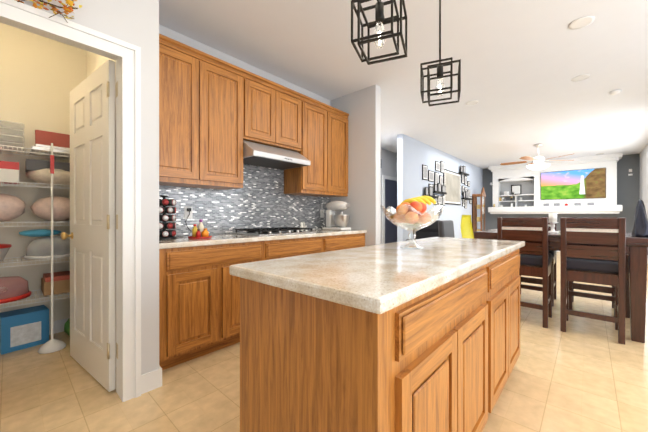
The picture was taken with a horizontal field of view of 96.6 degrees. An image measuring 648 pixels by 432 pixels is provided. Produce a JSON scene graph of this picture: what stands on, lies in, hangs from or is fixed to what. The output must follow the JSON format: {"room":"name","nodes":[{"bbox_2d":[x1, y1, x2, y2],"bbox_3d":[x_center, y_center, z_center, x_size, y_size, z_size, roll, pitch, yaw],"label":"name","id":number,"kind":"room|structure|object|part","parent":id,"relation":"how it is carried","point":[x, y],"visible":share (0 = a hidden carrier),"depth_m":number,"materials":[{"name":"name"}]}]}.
{"room":"kitchen","nodes":[
{"label":"kitchen","id":0,"kind":"room"},
{"bbox_2d":[0,22,115,321],"bbox_3d":[-2.209,-0.288,1.952,1.520,2.780,1.180,0,0,42],"label":"wall","id":1,"kind":"structure","parent":0,"point":[41,77],"depth_m":2.60,"materials":[{"name":"beige paint"}]},
{"bbox_2d":[0,145,69,308],"bbox_3d":[-2.605,0.081,2.316,0.395,1.244,1.150,0,0,42],"label":"shelf","id":2,"kind":"object","parent":1,"relation":"attached to","point":[35,185],"visible":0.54,"depth_m":2.37,"materials":[{"name":"white metal"}]},
{"bbox_2d":[0,120,69,303],"bbox_3d":[-2.544,-0.050,2.386,0.390,1.435,0.934,0,0,42],"label":"pantry items","id":3,"kind":"object","parent":2,"relation":"on","point":[13,207],"visible":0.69,"depth_m":2.42,"materials":[{"name":"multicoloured plastic"}]},
{"bbox_2d":[49,318,68,334],"bbox_3d":[-2.757,1.043,2.456,0.013,0.115,1.160,0,0,42],"label":"baseboard","id":4,"kind":"structure","parent":1,"relation":"attached to","point":[59,324],"depth_m":2.72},
{"bbox_2d":[20,0,163,374],"bbox_3d":[-2.192,-0.287,0.743,0.140,2.780,3.180,0,0,42],"label":"wall","id":5,"kind":"structure","parent":0,"point":[135,22],"depth_m":1.81,"materials":[{"name":"grey paint"}]},
{"bbox_2d":[16,0,82,22],"bbox_3d":[-1.528,-1.111,1.268,0.116,0.268,0.733,0,0,42],"label":"garland","id":6,"kind":"object","parent":5,"relation":"attached to","point":[69,9],"visible":0.92,"depth_m":1.47,"materials":[{"name":"orange plant"}]},
{"bbox_2d":[0,0,140,401],"bbox_3d":[-1.521,0.036,1.451,0.162,2.133,1.010,0,0,42],"label":"door frame","id":7,"kind":"structure","parent":5,"relation":"attached to","point":[126,56],"depth_m":1.73,"materials":[{"name":"white wood"}]},
{"bbox_2d":[61,60,115,391],"bbox_3d":[-1.646,0.060,2.035,0.820,2.058,0.167,0,0,36],"label":"pantry door","id":8,"kind":"structure","parent":5,"relation":"in","point":[92,235],"depth_m":1.95,"materials":[{"name":"white paint"}]},
{"bbox_2d":[164,27,331,236],"bbox_3d":[-0.799,-0.290,3.326,0.120,2.780,2.750,0,0,42],"label":"wall","id":9,"kind":"structure","parent":0,"point":[168,32],"depth_m":3.10,"materials":[{"name":"grey paint"}]},
{"bbox_2d":[159,37,250,192],"bbox_3d":[-1.157,-0.822,2.588,0.328,1.105,0.936,0,0,42],"label":"upper cabinet","id":10,"kind":"object","parent":9,"relation":"attached to","point":[201,96],"depth_m":2.47,"materials":[{"name":"brown wood"}]},
{"bbox_2d":[159,164,330,235],"bbox_3d":[-0.751,-0.288,3.282,0.006,0.944,2.506,0,0,42],"label":"backsplash","id":11,"kind":"structure","parent":9,"relation":"attached to","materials":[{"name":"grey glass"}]},
{"bbox_2d":[243,69,310,168],"bbox_3d":[-0.576,-0.971,3.114,0.473,0.810,0.760,0,0,42],"label":"upper cabinet","id":12,"kind":"object","parent":9,"relation":"attached to","point":[276,117],"depth_m":3.04,"materials":[{"name":"brown wood"}]},
{"bbox_2d":[243,140,310,169],"bbox_3d":[-0.575,-0.654,3.113,0.472,0.188,0.744,0,0,42],"label":"hood","id":13,"kind":"object","parent":12,"relation":"attached to","point":[257,154],"depth_m":3.02,"materials":[{"name":"metal"}]},
{"bbox_2d":[279,101,348,196],"bbox_3d":[-0.100,-0.824,3.742,0.328,1.105,0.946,0,0,42],"label":"upper cabinet","id":14,"kind":"object","parent":9,"relation":"attached to","point":[327,176],"depth_m":3.63,"materials":[{"name":"brown wood"}]},
{"bbox_2d":[0,251,647,431],"bbox_3d":[2.483,1.124,3.908,6.400,0.050,14.400,0,0,42],"label":"floor","id":15,"kind":"structure","parent":0,"point":[581,374],"depth_m":1.83,"materials":[{"name":"tile"}]},
{"bbox_2d":[0,305,48,354],"bbox_3d":[-2.556,0.955,2.462,0.203,0.290,0.280,0,0,36],"label":"box","id":16,"kind":"object","parent":15,"relation":"on","point":[23,328],"visible":0.92,"depth_m":2.40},
{"bbox_2d":[37,143,65,353],"bbox_3d":[-2.246,0.248,2.387,0.176,1.704,0.176,0,0,42],"label":"pole","id":17,"kind":"object","parent":15,"relation":"on","point":[52,345],"visible":1,"depth_m":2.38,"materials":[{"name":"white plastic"}]},
{"bbox_2d":[64,318,69,335],"bbox_3d":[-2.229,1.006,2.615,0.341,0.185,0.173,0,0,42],"label":"ball","id":18,"kind":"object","parent":15,"relation":"on","point":[67,327],"depth_m":2.57,"materials":[{"name":"green plastic"}]},
{"bbox_2d":[159,241,266,369],"bbox_3d":[-1.066,0.663,2.478,0.625,0.874,0.893,0,0,42],"label":"base cabinet","id":19,"kind":"object","parent":15,"relation":"on","point":[199,298],"depth_m":2.17,"materials":[{"name":"brown wood"}]},
{"bbox_2d":[159,229,366,248],"bbox_3d":[-0.518,0.204,3.069,0.634,0.039,2.506,0,0,42],"label":"countertop","id":20,"kind":"structure","parent":19,"relation":"on","point":[214,240],"depth_m":2.69,"materials":[{"name":"beige stone"}]},
{"bbox_2d":[159,195,175,239],"bbox_3d":[-1.280,0.009,2.316,0.176,0.352,0.176,0,0,42],"label":"carousel","id":21,"kind":"object","parent":20,"relation":"on","point":[164,225],"visible":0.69,"depth_m":2.27,"materials":[{"name":"black plastic"}]},
{"bbox_2d":[188,219,211,238],"bbox_3d":[-1.041,0.107,2.429,0.190,0.155,0.190,0,0,42],"label":"tray","id":22,"kind":"object","parent":20,"relation":"on","point":[201,232],"visible":1,"depth_m":2.41,"materials":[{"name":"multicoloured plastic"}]},
{"bbox_3d":[-0.640,0.053,3.249,0.186,0.257,2.075,0,0,42],"label":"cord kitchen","id":23,"kind":"part","parent":20,"relation":"part of","materials":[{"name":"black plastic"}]},
{"bbox_2d":[231,227,315,235],"bbox_3d":[-0.526,0.160,3.110,0.500,0.048,0.760,0,0,42],"label":"cooktop","id":24,"kind":"object","parent":20,"relation":"in","point":[280,230],"depth_m":2.97,"materials":[{"name":"silver metal"}]},
{"bbox_2d":[300,222,305,230],"bbox_3d":[-0.268,0.131,3.643,0.052,0.105,0.110,0,0,23],"label":"salt","id":25,"kind":"object","parent":20,"relation":"on","point":[302,225],"visible":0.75,"depth_m":3.61,"materials":[{"name":"ceramic"}]},
{"bbox_2d":[322,201,350,229],"bbox_3d":[0.174,-0.009,3.825,0.385,0.384,0.220,0,0,42],"label":"stand mixer","id":26,"kind":"object","parent":20,"relation":"on","point":[341,221],"visible":1,"depth_m":3.75,"materials":[{"name":"silver metal"}]},
{"bbox_2d":[267,237,326,259],"bbox_3d":[-0.499,0.662,3.097,0.625,0.874,0.786,0,0,42],"label":"base cabinet","id":27,"kind":"object","parent":15,"relation":"on","point":[282,247],"depth_m":2.87,"materials":[{"name":"brown wood"}]},
{"bbox_2d":[327,233,364,251],"bbox_3d":[0.046,0.662,3.691,0.625,0.874,0.827,0,0,42],"label":"base cabinet","id":28,"kind":"object","parent":15,"relation":"on","point":[335,241],"depth_m":3.45,"materials":[{"name":"brown wood"}]},
{"bbox_2d":[240,245,524,431],"bbox_3d":[0.564,0.666,1.614,0.638,0.874,1.945,0,0,42],"label":"kitchen island","id":29,"kind":"object","parent":15,"relation":"on","point":[391,337],"depth_m":0.93,"materials":[{"name":"brown wood"}]},
{"bbox_2d":[229,237,524,316],"bbox_3d":[0.564,0.207,1.628,0.672,0.040,2.022,0,0,42],"label":"island countertop","id":30,"kind":"structure","parent":29,"relation":"on","point":[367,279],"depth_m":1.02,"materials":[{"name":"beige stone"}]},
{"bbox_2d":[381,195,443,248],"bbox_3d":[0.510,0.030,1.672,0.359,0.311,0.359,0,0,42],"label":"glass fruit bowl","id":31,"kind":"object","parent":30,"relation":"on","point":[410,211],"visible":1,"depth_m":1.61,"materials":[{"name":"clear glass"}]},
{"bbox_2d":[406,220,439,240],"bbox_3d":[1.953,0.560,5.197,0.920,0.955,1.049,0,0,12],"label":"recliner","id":32,"kind":"object","parent":15,"relation":"on","point":[431,230],"visible":0.08,"depth_m":5.45,"materials":[{"name":"leather"}]},
{"bbox_2d":[438,220,454,237],"bbox_3d":[1.859,0.580,3.909,0.487,1.038,0.440,0,0,42],"label":"dining chair","id":33,"kind":"object","parent":15,"relation":"on","point":[445,228],"visible":0.21,"depth_m":3.95,"materials":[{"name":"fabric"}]},
{"bbox_2d":[460,215,474,238],"bbox_3d":[3.290,0.536,6.231,0.400,1.120,0.554,0,0,-28],"label":"chair","id":34,"kind":"object","parent":15,"relation":"on","point":[466,227],"visible":0.4,"depth_m":6.48,"materials":[{"name":"plastic"}]},
{"bbox_2d":[472,187,485,238],"bbox_3d":[5.065,0.071,9.434,0.307,2.040,0.440,0,0,42],"label":"curio cabinet","id":35,"kind":"object","parent":15,"relation":"on","point":[481,208],"visible":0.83,"depth_m":9.37,"materials":[{"name":"brown wood"}]},
{"bbox_2d":[497,217,552,327],"bbox_3d":[2.173,0.557,3.125,0.438,1.087,0.486,0,0,42],"label":"dining chair","id":36,"kind":"object","parent":15,"relation":"on","point":[536,259],"visible":0.65,"depth_m":2.93,"materials":[{"name":"brown wood"}]},
{"bbox_2d":[518,217,556,306],"bbox_3d":[2.776,0.556,3.812,0.438,1.087,0.486,0,0,42],"label":"dining chair","id":37,"kind":"object","parent":15,"relation":"on","point":[540,281],"visible":0.15,"depth_m":3.77,"materials":[{"name":"brown wood"}]},
{"bbox_2d":[474,229,647,342],"bbox_3d":[2.588,0.642,3.255,1.397,0.915,0.980,0,0,42],"label":"dining table","id":38,"kind":"object","parent":15,"relation":"on","point":[636,276],"visible":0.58,"depth_m":2.53,"materials":[{"name":"brown wood"}]},
{"bbox_2d":[548,213,558,232],"bbox_3d":[2.538,0.075,3.204,0.104,0.218,0.104,0,0,42],"label":"centrepiece","id":39,"kind":"object","parent":38,"relation":"on","point":[552,219],"visible":0.9,"depth_m":3.18,"materials":[{"name":"ceramic"}]},
{"bbox_2d":[632,199,647,236],"bbox_3d":[2.841,0.012,2.586,0.117,0.345,0.293,0,0,42],"label":"jacket","id":40,"kind":"object","parent":38,"relation":"on","point":[640,228],"visible":1,"depth_m":2.56,"materials":[{"name":"fabric"}]},
{"bbox_2d":[560,217,625,344],"bbox_3d":[2.560,0.557,2.770,0.438,1.087,0.486,0,0,42],"label":"dining chair","id":41,"kind":"object","parent":15,"relation":"on","point":[602,265],"visible":1,"depth_m":2.62,"materials":[{"name":"brown wood"}]},
{"bbox_2d":[569,217,616,316],"bbox_3d":[3.189,0.556,3.434,0.438,1.087,0.486,0,0,42],"label":"dining chair","id":42,"kind":"object","parent":15,"relation":"on","point":[588,287],"visible":0.17,"depth_m":3.39,"materials":[{"name":"brown wood"}]},
{"bbox_2d":[332,84,383,245],"bbox_3d":[0.420,-0.291,3.992,0.760,2.780,0.120,0,0,42],"label":"wall","id":43,"kind":"structure","parent":0,"point":[363,106],"depth_m":3.81,"materials":[{"name":"grey paint"}]},
{"bbox_2d":[384,149,396,177],"bbox_3d":[2.145,-0.297,8.067,0.120,2.780,8.460,0,0,42],"label":"wall","id":44,"kind":"structure","parent":0,"point":[390,158],"depth_m":7.53,"materials":[{"name":"grey paint"}]},
{"bbox_2d":[382,175,396,243],"bbox_3d":[1.804,0.034,7.586,0.023,2.120,0.990,0,0,42],"label":"door","id":45,"kind":"structure","parent":44,"relation":"attached to","point":[389,198],"depth_m":7.41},
{"bbox_2d":[381,159,632,184],"bbox_3d":[4.821,-0.781,7.425,4.688,1.250,5.548,0,0,42],"label":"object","id":46,"kind":"object","parent":44,"relation":"attached to","point":[630,170],"visible":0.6,"depth_m":7.90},
{"bbox_2d":[159,0,647,168],"bbox_3d":[2.483,-1.721,3.904,6.400,0.080,14.400,0,0,42],"label":"ceiling","id":47,"kind":"structure","parent":0,"point":[524,63],"depth_m":3.16,"materials":[{"name":"paint"}]},
{"bbox_2d":[351,0,406,64],"bbox_3d":[0.248,-1.198,1.287,0.224,0.955,0.224,0,0,22],"label":"pendant light","id":48,"kind":"object","parent":47,"relation":"hanging from","point":[380,20],"visible":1,"depth_m":1.28,"materials":[{"name":"black metal"}]},
{"bbox_3d":[0.248,-0.808,1.288,0.055,0.121,0.056,0,0,22],"label":"bulb","id":49,"kind":"part","parent":48,"relation":"part of","materials":[{"name":"clear glass"}]},
{"bbox_2d":[420,0,460,105],"bbox_3d":[0.727,-1.199,1.811,0.224,0.955,0.224,0,0,22],"label":"pendant light","id":50,"kind":"object","parent":47,"relation":"hanging from","point":[439,67],"visible":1,"depth_m":1.79,"materials":[{"name":"black metal"}]},
{"bbox_3d":[0.727,-0.809,1.811,0.055,0.121,0.056,0,0,22],"label":"bulb","id":51,"kind":"part","parent":50,"relation":"part of","materials":[{"name":"clear glass"}]},
{"bbox_2d":[466,100,478,104],"bbox_3d":[2.197,-1.677,4.288,0.174,0.006,0.174,0,0,42],"label":"recessed light","id":52,"kind":"object","parent":47,"relation":"in","point":[474,102],"visible":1,"depth_m":4.27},
{"bbox_2d":[500,144,573,169],"bbox_3d":[4.986,-1.385,6.834,1.432,0.598,1.483,0,0,42],"label":"ceiling fan","id":53,"kind":"object","parent":47,"relation":"hanging from","point":[537,163],"visible":1,"depth_m":6.71,"materials":[{"name":"silver metal"}]},
{"bbox_2d":[571,74,589,81],"bbox_3d":[3.119,-1.676,3.511,0.174,0.006,0.174,0,0,42],"label":"recessed light","id":54,"kind":"object","parent":47,"relation":"in","point":[580,77],"visible":0.98,"depth_m":3.51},
{"bbox_2d":[568,16,594,29],"bbox_3d":[2.233,-1.675,2.506,0.174,0.006,0.174,0,0,42],"label":"recessed light","id":55,"kind":"object","parent":47,"relation":"in","point":[581,22],"visible":1,"depth_m":2.50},
{"bbox_2d":[609,89,621,94],"bbox_3d":[3.920,-1.663,3.889,0.118,0.034,0.118,0,0,31],"label":"smoke detector","id":56,"kind":"object","parent":47,"relation":"attached to","point":[615,92],"visible":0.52,"depth_m":3.85,"materials":[{"name":"white plastic"}]},
{"bbox_2d":[397,134,482,241],"bbox_3d":[3.612,-0.297,8.188,0.120,2.780,6.060,0,0,42],"label":"wall","id":57,"kind":"structure","parent":0,"point":[413,155],"depth_m":6.70,"materials":[{"name":"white paint"}]},
{"bbox_2d":[422,161,471,207],"bbox_3d":[3.532,-0.867,7.935,0.099,1.260,3.720,0,0,42],"label":"picture frames","id":58,"kind":"object","parent":57,"relation":"attached to","point":[447,185],"visible":1,"depth_m":7.67,"materials":[{"name":"black metal"}]},
{"bbox_2d":[483,154,639,232],"bbox_3d":[6.784,-0.299,9.473,4.820,2.780,0.120,0,0,42],"label":"wall","id":59,"kind":"structure","parent":0,"point":[628,192],"depth_m":8.03,"materials":[{"name":"grey paint"}]},
{"bbox_2d":[488,153,622,213],"bbox_3d":[6.913,-0.877,8.918,3.180,1.617,0.518,0,0,42],"label":"entertainment center","id":60,"kind":"object","parent":59,"relation":"attached to","point":[516,188],"visible":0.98,"depth_m":8.86,"materials":[{"name":"white wood"}]},
{"bbox_2d":[541,168,605,199],"bbox_3d":[7.246,-0.917,8.460,1.450,0.840,0.024,0,0,42],"label":"tv","id":61,"kind":"object","parent":60,"relation":"attached to","point":[581,184],"visible":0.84,"depth_m":8.40,"materials":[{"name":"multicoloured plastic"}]},
{"bbox_2d":[640,144,647,217],"bbox_3d":[6.561,-0.293,5.574,0.120,2.780,6.170,0,0,42],"label":"wall","id":62,"kind":"structure","parent":0,"point":[644,153],"depth_m":7.11,"materials":[{"name":"grey paint"}]}
]}

